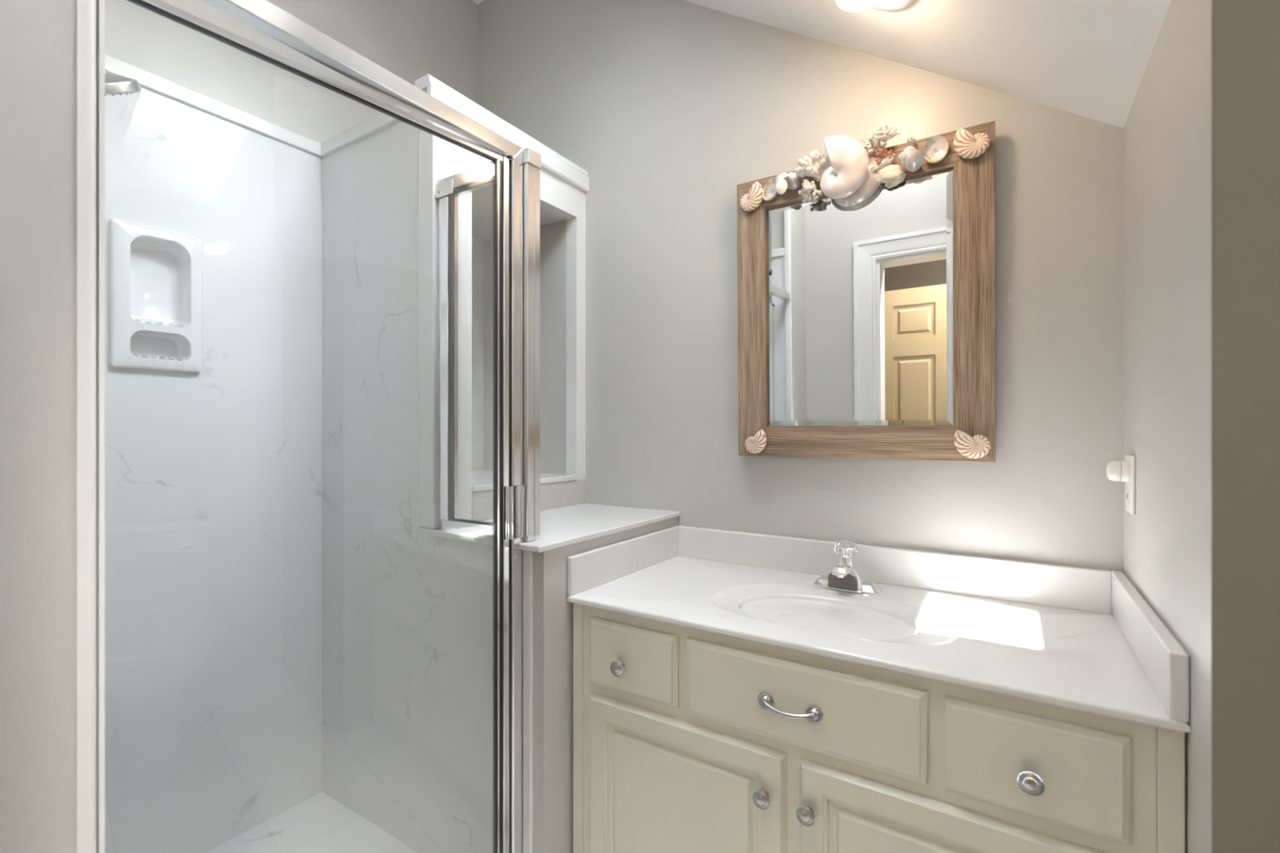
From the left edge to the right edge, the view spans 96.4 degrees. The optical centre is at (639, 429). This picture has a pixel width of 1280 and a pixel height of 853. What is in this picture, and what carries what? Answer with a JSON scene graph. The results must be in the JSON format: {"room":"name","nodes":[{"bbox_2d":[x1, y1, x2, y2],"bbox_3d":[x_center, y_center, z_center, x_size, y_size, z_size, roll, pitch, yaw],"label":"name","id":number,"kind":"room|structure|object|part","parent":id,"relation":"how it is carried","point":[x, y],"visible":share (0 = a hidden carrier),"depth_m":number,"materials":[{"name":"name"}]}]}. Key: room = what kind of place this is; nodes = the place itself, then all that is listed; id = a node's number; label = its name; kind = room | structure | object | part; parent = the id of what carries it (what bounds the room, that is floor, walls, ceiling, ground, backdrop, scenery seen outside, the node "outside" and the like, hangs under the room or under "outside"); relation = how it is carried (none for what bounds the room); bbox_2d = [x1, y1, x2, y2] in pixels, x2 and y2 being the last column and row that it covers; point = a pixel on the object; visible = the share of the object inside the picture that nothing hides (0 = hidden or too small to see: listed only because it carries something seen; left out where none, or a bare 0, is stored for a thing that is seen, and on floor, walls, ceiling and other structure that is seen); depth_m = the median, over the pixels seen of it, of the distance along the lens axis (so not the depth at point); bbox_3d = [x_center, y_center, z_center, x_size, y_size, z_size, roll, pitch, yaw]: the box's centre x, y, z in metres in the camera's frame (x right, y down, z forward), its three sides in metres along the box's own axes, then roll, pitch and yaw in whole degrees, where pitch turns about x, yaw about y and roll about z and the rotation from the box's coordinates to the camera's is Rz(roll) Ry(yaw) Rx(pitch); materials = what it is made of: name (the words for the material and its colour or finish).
{"room":"bathroom","nodes":[
{"label":"bathroom","id":0,"kind":"room"},
{"bbox_2d":[0,0,75,852],"bbox_3d":[-1.093,-0.370,0.812,0.858,3.000,0.237,0,0,33],"label":"wall","id":1,"kind":"structure","parent":0,"point":[37,37],"depth_m":0.65,"materials":[{"name":"beige paint"}]},
{"bbox_2d":[75,0,97,852],"bbox_3d":[-0.673,-0.293,0.694,0.028,2.814,0.020,0,0,33],"label":"trim","id":2,"kind":"structure","parent":1,"relation":"attached to","point":[86,10],"depth_m":0.69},
{"bbox_3d":[-1.035,0.138,0.921,0.822,1.951,0.008,0,0,33],"label":"wall","id":3,"kind":"structure","parent":1,"relation":"attached to","visible":0},
{"bbox_2d":[104,67,141,95],"bbox_3d":[-1.024,-0.665,1.031,0.112,0.133,0.189,0,0,33],"label":"showerhead","id":4,"kind":"object","parent":3,"relation":"attached to","point":[114,84],"visible":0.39,"depth_m":1.05,"materials":[{"name":"silver metal"}]},
{"bbox_2d":[127,0,512,852],"bbox_3d":[-0.511,0.212,1.008,0.029,1.635,0.704,0,0,39],"label":"shower door","id":5,"kind":"structure","parent":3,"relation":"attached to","point":[502,489],"depth_m":1.26,"materials":[{"name":"silver metal"}]},
{"bbox_3d":[-0.522,-0.599,1.004,0.012,0.012,0.683,0,0,39],"label":"rail","id":6,"kind":"part","parent":5,"relation":"part of","materials":[{"name":"silver metal"}]},
{"bbox_3d":[-0.291,0.185,1.268,0.014,0.118,0.014,0,0,33],"label":"door pull","id":7,"kind":"part","parent":5,"relation":"part of","materials":[{"name":"silver metal"}]},
{"bbox_2d":[104,0,477,852],"bbox_3d":[-1.155,-0.370,1.592,0.108,3.000,1.720,0,0,33],"label":"wall","id":8,"kind":"structure","parent":0,"point":[213,475],"depth_m":1.55,"materials":[{"name":"stone"}]},
{"bbox_2d":[108,218,202,373],"bbox_3d":[-1.208,-0.322,1.428,0.057,0.350,0.182,0,0,33],"label":"soap dish","id":9,"kind":"object","parent":8,"relation":"attached to","point":[155,275],"visible":1,"depth_m":1.43,"materials":[{"name":"glazed white ceramic"}]},
{"bbox_2d":[104,53,323,157],"bbox_3d":[-1.176,-0.857,1.457,0.018,0.039,0.740,0,0,33],"label":"trim","id":10,"kind":"structure","parent":8,"relation":"attached to","point":[145,79],"depth_m":1.51,"materials":[{"name":"white plastic"}]},
{"bbox_2d":[472,0,484,4],"bbox_3d":[0.108,-1.750,0.847,2.838,0.100,1.600,0,0,33],"label":"ceiling","id":11,"kind":"structure","parent":0,"point":[477,2],"depth_m":2.27,"materials":[{"name":"white paint"}]},
{"bbox_2d":[533,516,677,852],"bbox_3d":[-0.202,0.701,1.635,0.366,0.858,0.613,0,0,33],"label":"wall","id":12,"kind":"structure","parent":0,"point":[553,615],"depth_m":1.31,"materials":[{"name":"beige paint"}]},
{"bbox_2d":[97,0,524,852],"bbox_3d":[-0.470,0.202,1.004,0.040,1.684,0.722,0,0,33],"label":"shower door frame","id":13,"kind":"object","parent":12,"relation":"attached to","point":[263,15],"visible":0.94,"depth_m":1.04,"materials":[{"name":"silver metal"}]},
{"bbox_3d":[-0.270,0.185,1.286,0.010,0.118,0.026,0,0,33],"label":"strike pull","id":14,"kind":"part","parent":13,"relation":"part of","materials":[{"name":"silver metal"}]},
{"bbox_2d":[417,115,466,535],"bbox_3d":[-0.524,-0.275,1.524,0.062,1.094,0.109,0,0,33],"label":"trim","id":15,"kind":"structure","parent":12,"relation":"attached to","point":[439,158],"depth_m":1.48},
{"bbox_2d":[466,150,585,519],"bbox_3d":[-0.375,-0.287,1.747,0.045,1.086,0.613,0,0,33],"label":"trim","id":16,"kind":"structure","parent":12,"relation":"attached to","point":[558,197],"depth_m":1.96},
{"bbox_2d":[430,502,679,552],"bbox_3d":[-0.205,0.264,1.623,0.375,0.015,0.637,0,0,33],"label":"ledge slab","id":17,"kind":"object","parent":12,"relation":"on","point":[562,526],"visible":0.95,"depth_m":1.54,"materials":[{"name":"stone"}]},
{"bbox_2d":[435,147,541,542],"bbox_3d":[-0.378,-0.191,1.396,0.322,0.894,0.050,0,0,33],"label":"window frame","id":18,"kind":"structure","parent":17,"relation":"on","point":[448,189],"depth_m":1.41,"materials":[{"name":"clear glass"},{"name":"bright aluminium"},{"name":"grey vinyl"}]},
{"bbox_3d":[-0.392,0.244,1.409,0.284,0.025,0.028,0,0,33],"label":"rail","id":19,"kind":"part","parent":18,"relation":"part of","materials":[{"name":"silver metal"}]},
{"bbox_3d":[-0.376,-0.621,1.399,0.322,0.034,0.042,0,0,33],"label":"rail","id":20,"kind":"part","parent":18,"relation":"part of","materials":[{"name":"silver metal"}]},
{"bbox_3d":[-0.258,-0.174,1.322,0.036,0.861,0.039,0,0,33],"label":"corner post","id":21,"kind":"part","parent":18,"relation":"part of","materials":[{"name":"silver metal"}]},
{"bbox_2d":[477,0,1123,572],"bbox_3d":[0.213,-0.370,1.791,2.189,3.000,0.100,0,0,33],"label":"wall","id":22,"kind":"structure","parent":0,"point":[667,107],"depth_m":1.65,"materials":[{"name":"beige paint"}]},
{"bbox_2d":[737,120,995,462],"bbox_3d":[0.528,-0.333,1.445,0.626,0.816,0.115,0,0,33],"label":"wall mirror","id":23,"kind":"object","parent":22,"relation":"attached to","point":[866,280],"visible":1,"depth_m":1.44,"materials":[{"name":"brown wood"}]},
{"bbox_3d":[0.321,-0.312,1.625,0.082,0.772,0.039,0,0,33],"label":"frame rail","id":24,"kind":"part","parent":23,"relation":"part of","materials":[{"name":"brown wood"}]},
{"bbox_2d":[766,168,954,426],"bbox_3d":[0.548,-0.311,1.476,0.461,0.608,0.014,0,0,33],"label":"mirror glass","id":25,"kind":"object","parent":23,"relation":"on","point":[860,296],"depth_m":1.46,"materials":[{"name":"clear"}]},
{"bbox_3d":[0.546,-0.657,1.472,0.626,0.082,0.027,0,0,33],"label":"frame rail","id":26,"kind":"part","parent":23,"relation":"part of","materials":[{"name":"brown wood"}]},
{"bbox_3d":[0.552,0.034,1.482,0.626,0.081,0.027,0,0,33],"label":"frame rail","id":27,"kind":"part","parent":23,"relation":"part of","materials":[{"name":"brown wood"}]},
{"bbox_3d":[0.777,-0.312,1.330,0.082,0.772,0.039,0,0,33],"label":"frame rail","id":28,"kind":"part","parent":23,"relation":"part of","materials":[{"name":"brown wood"}]},
{"bbox_2d":[322,0,1279,852],"bbox_3d":[0.375,-0.370,1.252,2.830,3.000,0.630,0,0,33],"label":"wall","id":29,"kind":"structure","parent":0,"point":[407,614],"depth_m":0.98,"materials":[{"name":"stone"}]},
{"bbox_2d":[320,104,413,156],"bbox_3d":[-0.774,-0.857,1.629,0.471,0.039,0.018,0,0,33],"label":"trim","id":30,"kind":"structure","parent":29,"relation":"attached to","point":[380,121],"depth_m":1.64,"materials":[{"name":"white plastic"}]},
{"bbox_2d":[414,73,589,192],"bbox_3d":[-0.379,-0.863,1.731,0.066,0.075,0.645,0,0,33],"label":"trim","id":31,"kind":"structure","parent":29,"relation":"attached to","point":[553,162],"depth_m":1.66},
{"bbox_2d":[437,185,585,528],"bbox_3d":[-0.586,0.130,1.883,0.547,2.000,0.613,0,0,33],"label":"wall niche","id":32,"kind":"object","parent":29,"relation":"in","point":[553,227],"visible":0.15,"depth_m":2.02,"materials":[{"name":"beige paint"}]},
{"bbox_2d":[471,470,577,491],"bbox_3d":[-0.529,0.163,1.886,0.463,0.016,0.449,0,0,33],"label":"sill","id":33,"kind":"structure","parent":29,"relation":"attached to","point":[482,480],"depth_m":1.85,"materials":[{"name":"stone"}]},
{"bbox_2d":[522,550,533,852],"bbox_3d":[-0.254,0.693,1.297,0.026,0.842,0.011,0,0,33],"label":"trim","id":34,"kind":"structure","parent":29,"relation":"attached to","point":[527,556],"depth_m":1.29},
{"bbox_2d":[1125,454,1135,515],"bbox_3d":[0.961,0.107,1.123,0.008,0.113,0.073,0,0,33],"label":"wall outlet","id":35,"kind":"object","parent":29,"relation":"attached to","point":[1131,484],"visible":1,"depth_m":1.10,"materials":[{"name":"white plastic"}]},
{"bbox_2d":[1106,460,1129,481],"bbox_3d":[0.945,0.083,1.133,0.033,0.041,0.041,0,0,33],"label":"night light","id":36,"kind":"object","parent":35,"relation":"attached to","point":[1118,471],"visible":1,"depth_m":1.12,"materials":[{"name":"white plastic"}]},
{"bbox_2d":[1125,488,1129,505],"bbox_3d":[0.959,0.133,1.125,0.002,0.030,0.032,0,0,33],"label":"receptacle","id":37,"kind":"object","parent":35,"relation":"attached to","point":[1127,491],"depth_m":1.12,"materials":[{"name":"white plastic"}]},
{"bbox_2d":[682,0,1171,128],"bbox_3d":[0.160,-1.226,1.260,1.711,1.204,0.850,0,0,33],"label":"ceiling","id":38,"kind":"structure","parent":0,"point":[1090,59],"depth_m":1.17,"materials":[{"name":"white paint"}]},
{"bbox_2d":[835,0,914,11],"bbox_3d":[0.467,-0.931,1.175,0.181,0.121,0.216,0,0,33],"label":"ceiling spotlight","id":39,"kind":"object","parent":38,"relation":"attached to","point":[846,5],"visible":1,"depth_m":1.19,"materials":[{"name":"white glass"}]},
{"bbox_3d":[0.456,-0.895,1.184,0.094,0.045,0.093,0,0,33],"label":"bulb","id":40,"kind":"part","parent":39,"relation":"part of","materials":[{"name":"white glass"}]},
{"bbox_3d":[0.103,1.180,0.839,3.038,0.100,1.820,0,0,33],"label":"floor","id":41,"kind":"structure","parent":0,"visible":0},
{"bbox_2d":[204,791,418,852],"bbox_3d":[-0.815,1.087,1.220,0.882,0.085,0.750,0,0,33],"label":"shower pan","id":42,"kind":"object","parent":41,"relation":"on","point":[320,823],"visible":1,"depth_m":1.58,"materials":[{"name":"plastic"}]},
{"bbox_2d":[573,603,1185,852],"bbox_3d":[0.419,0.768,1.262,1.064,0.724,0.556,0,0,33],"label":"vanity cabinet","id":43,"kind":"object","parent":41,"relation":"on","point":[686,740],"visible":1,"depth_m":1.02,"materials":[{"name":"beige paint"}]},
{"bbox_3d":[-0.048,0.521,1.252,0.034,0.035,0.024,0,0,33],"label":"knob","id":44,"kind":"part","parent":43,"relation":"part of","materials":[{"name":"silver metal"}]},
{"bbox_3d":[-0.019,0.508,1.256,0.231,0.150,0.015,0,0,33],"label":"drawer","id":45,"kind":"part","parent":43,"relation":"part of","materials":[{"name":"beige paint"}]},
{"bbox_3d":[0.078,0.811,1.193,0.463,0.407,0.015,0,0,33],"label":"door","id":46,"kind":"part","parent":43,"relation":"part of","materials":[{"name":"beige paint"}]},
{"bbox_3d":[0.229,0.691,1.073,0.034,0.035,0.024,0,0,33],"label":"knob","id":47,"kind":"part","parent":43,"relation":"part of","materials":[{"name":"silver metal"}]},
{"bbox_3d":[0.269,0.512,1.044,0.122,0.031,0.028,0,0,33],"label":"bow pull","id":48,"kind":"part","parent":43,"relation":"part of","materials":[{"name":"silver metal"}]},
{"bbox_3d":[0.298,0.691,1.028,0.034,0.035,0.024,0,0,33],"label":"knob","id":49,"kind":"part","parent":43,"relation":"part of","materials":[{"name":"silver metal"}]},
{"bbox_3d":[0.284,0.507,1.060,0.446,0.152,0.015,0,0,33],"label":"drawer","id":50,"kind":"part","parent":43,"relation":"part of","materials":[{"name":"beige paint"}]},
{"bbox_2d":[567,524,1190,733],"bbox_3d":[0.423,0.409,1.275,1.075,0.219,0.537,0,0,33],"label":"countertop","id":51,"kind":"structure","parent":43,"relation":"on","point":[1085,639],"depth_m":1.22,"materials":[{"name":"stone"}]},
{"bbox_2d":[813,540,881,594],"bbox_3d":[0.496,0.331,1.390,0.154,0.117,0.105,0,0,33],"label":"faucet","id":52,"kind":"object","parent":51,"relation":"on","point":[845,576],"visible":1,"depth_m":1.38,"materials":[{"name":"silver metal"}]},
{"bbox_3d":[0.486,0.344,1.373,0.042,0.033,0.066,0,0,33],"label":"spout","id":53,"kind":"part","parent":52,"relation":"part of","materials":[{"name":"silver metal"}]},
{"bbox_3d":[0.506,0.323,1.405,0.036,0.027,0.036,0,0,33],"label":"handle stem","id":54,"kind":"part","parent":52,"relation":"part of","materials":[{"name":"silver metal"}]},
{"bbox_3d":[0.506,0.302,1.405,0.056,0.060,0.056,0,0,33],"label":"handle knob","id":55,"kind":"part","parent":52,"relation":"part of","materials":[{"name":"clear plastic"}]},
{"bbox_3d":[0.510,0.381,1.411,0.154,0.018,0.054,0,0,33],"label":"plate","id":56,"kind":"part","parent":52,"relation":"part of","materials":[{"name":"silver metal"}]},
{"bbox_3d":[0.489,0.811,0.927,0.469,0.407,0.015,0,0,33],"label":"door","id":57,"kind":"part","parent":43,"relation":"part of","materials":[{"name":"beige paint"}]},
{"bbox_3d":[0.578,0.521,0.847,0.034,0.035,0.024,0,0,33],"label":"knob","id":58,"kind":"part","parent":43,"relation":"part of","materials":[{"name":"silver metal"}]},
{"bbox_3d":[0.589,0.508,0.863,0.231,0.150,0.015,0,0,33],"label":"drawer","id":59,"kind":"part","parent":43,"relation":"part of","materials":[{"name":"beige paint"}]}
]}

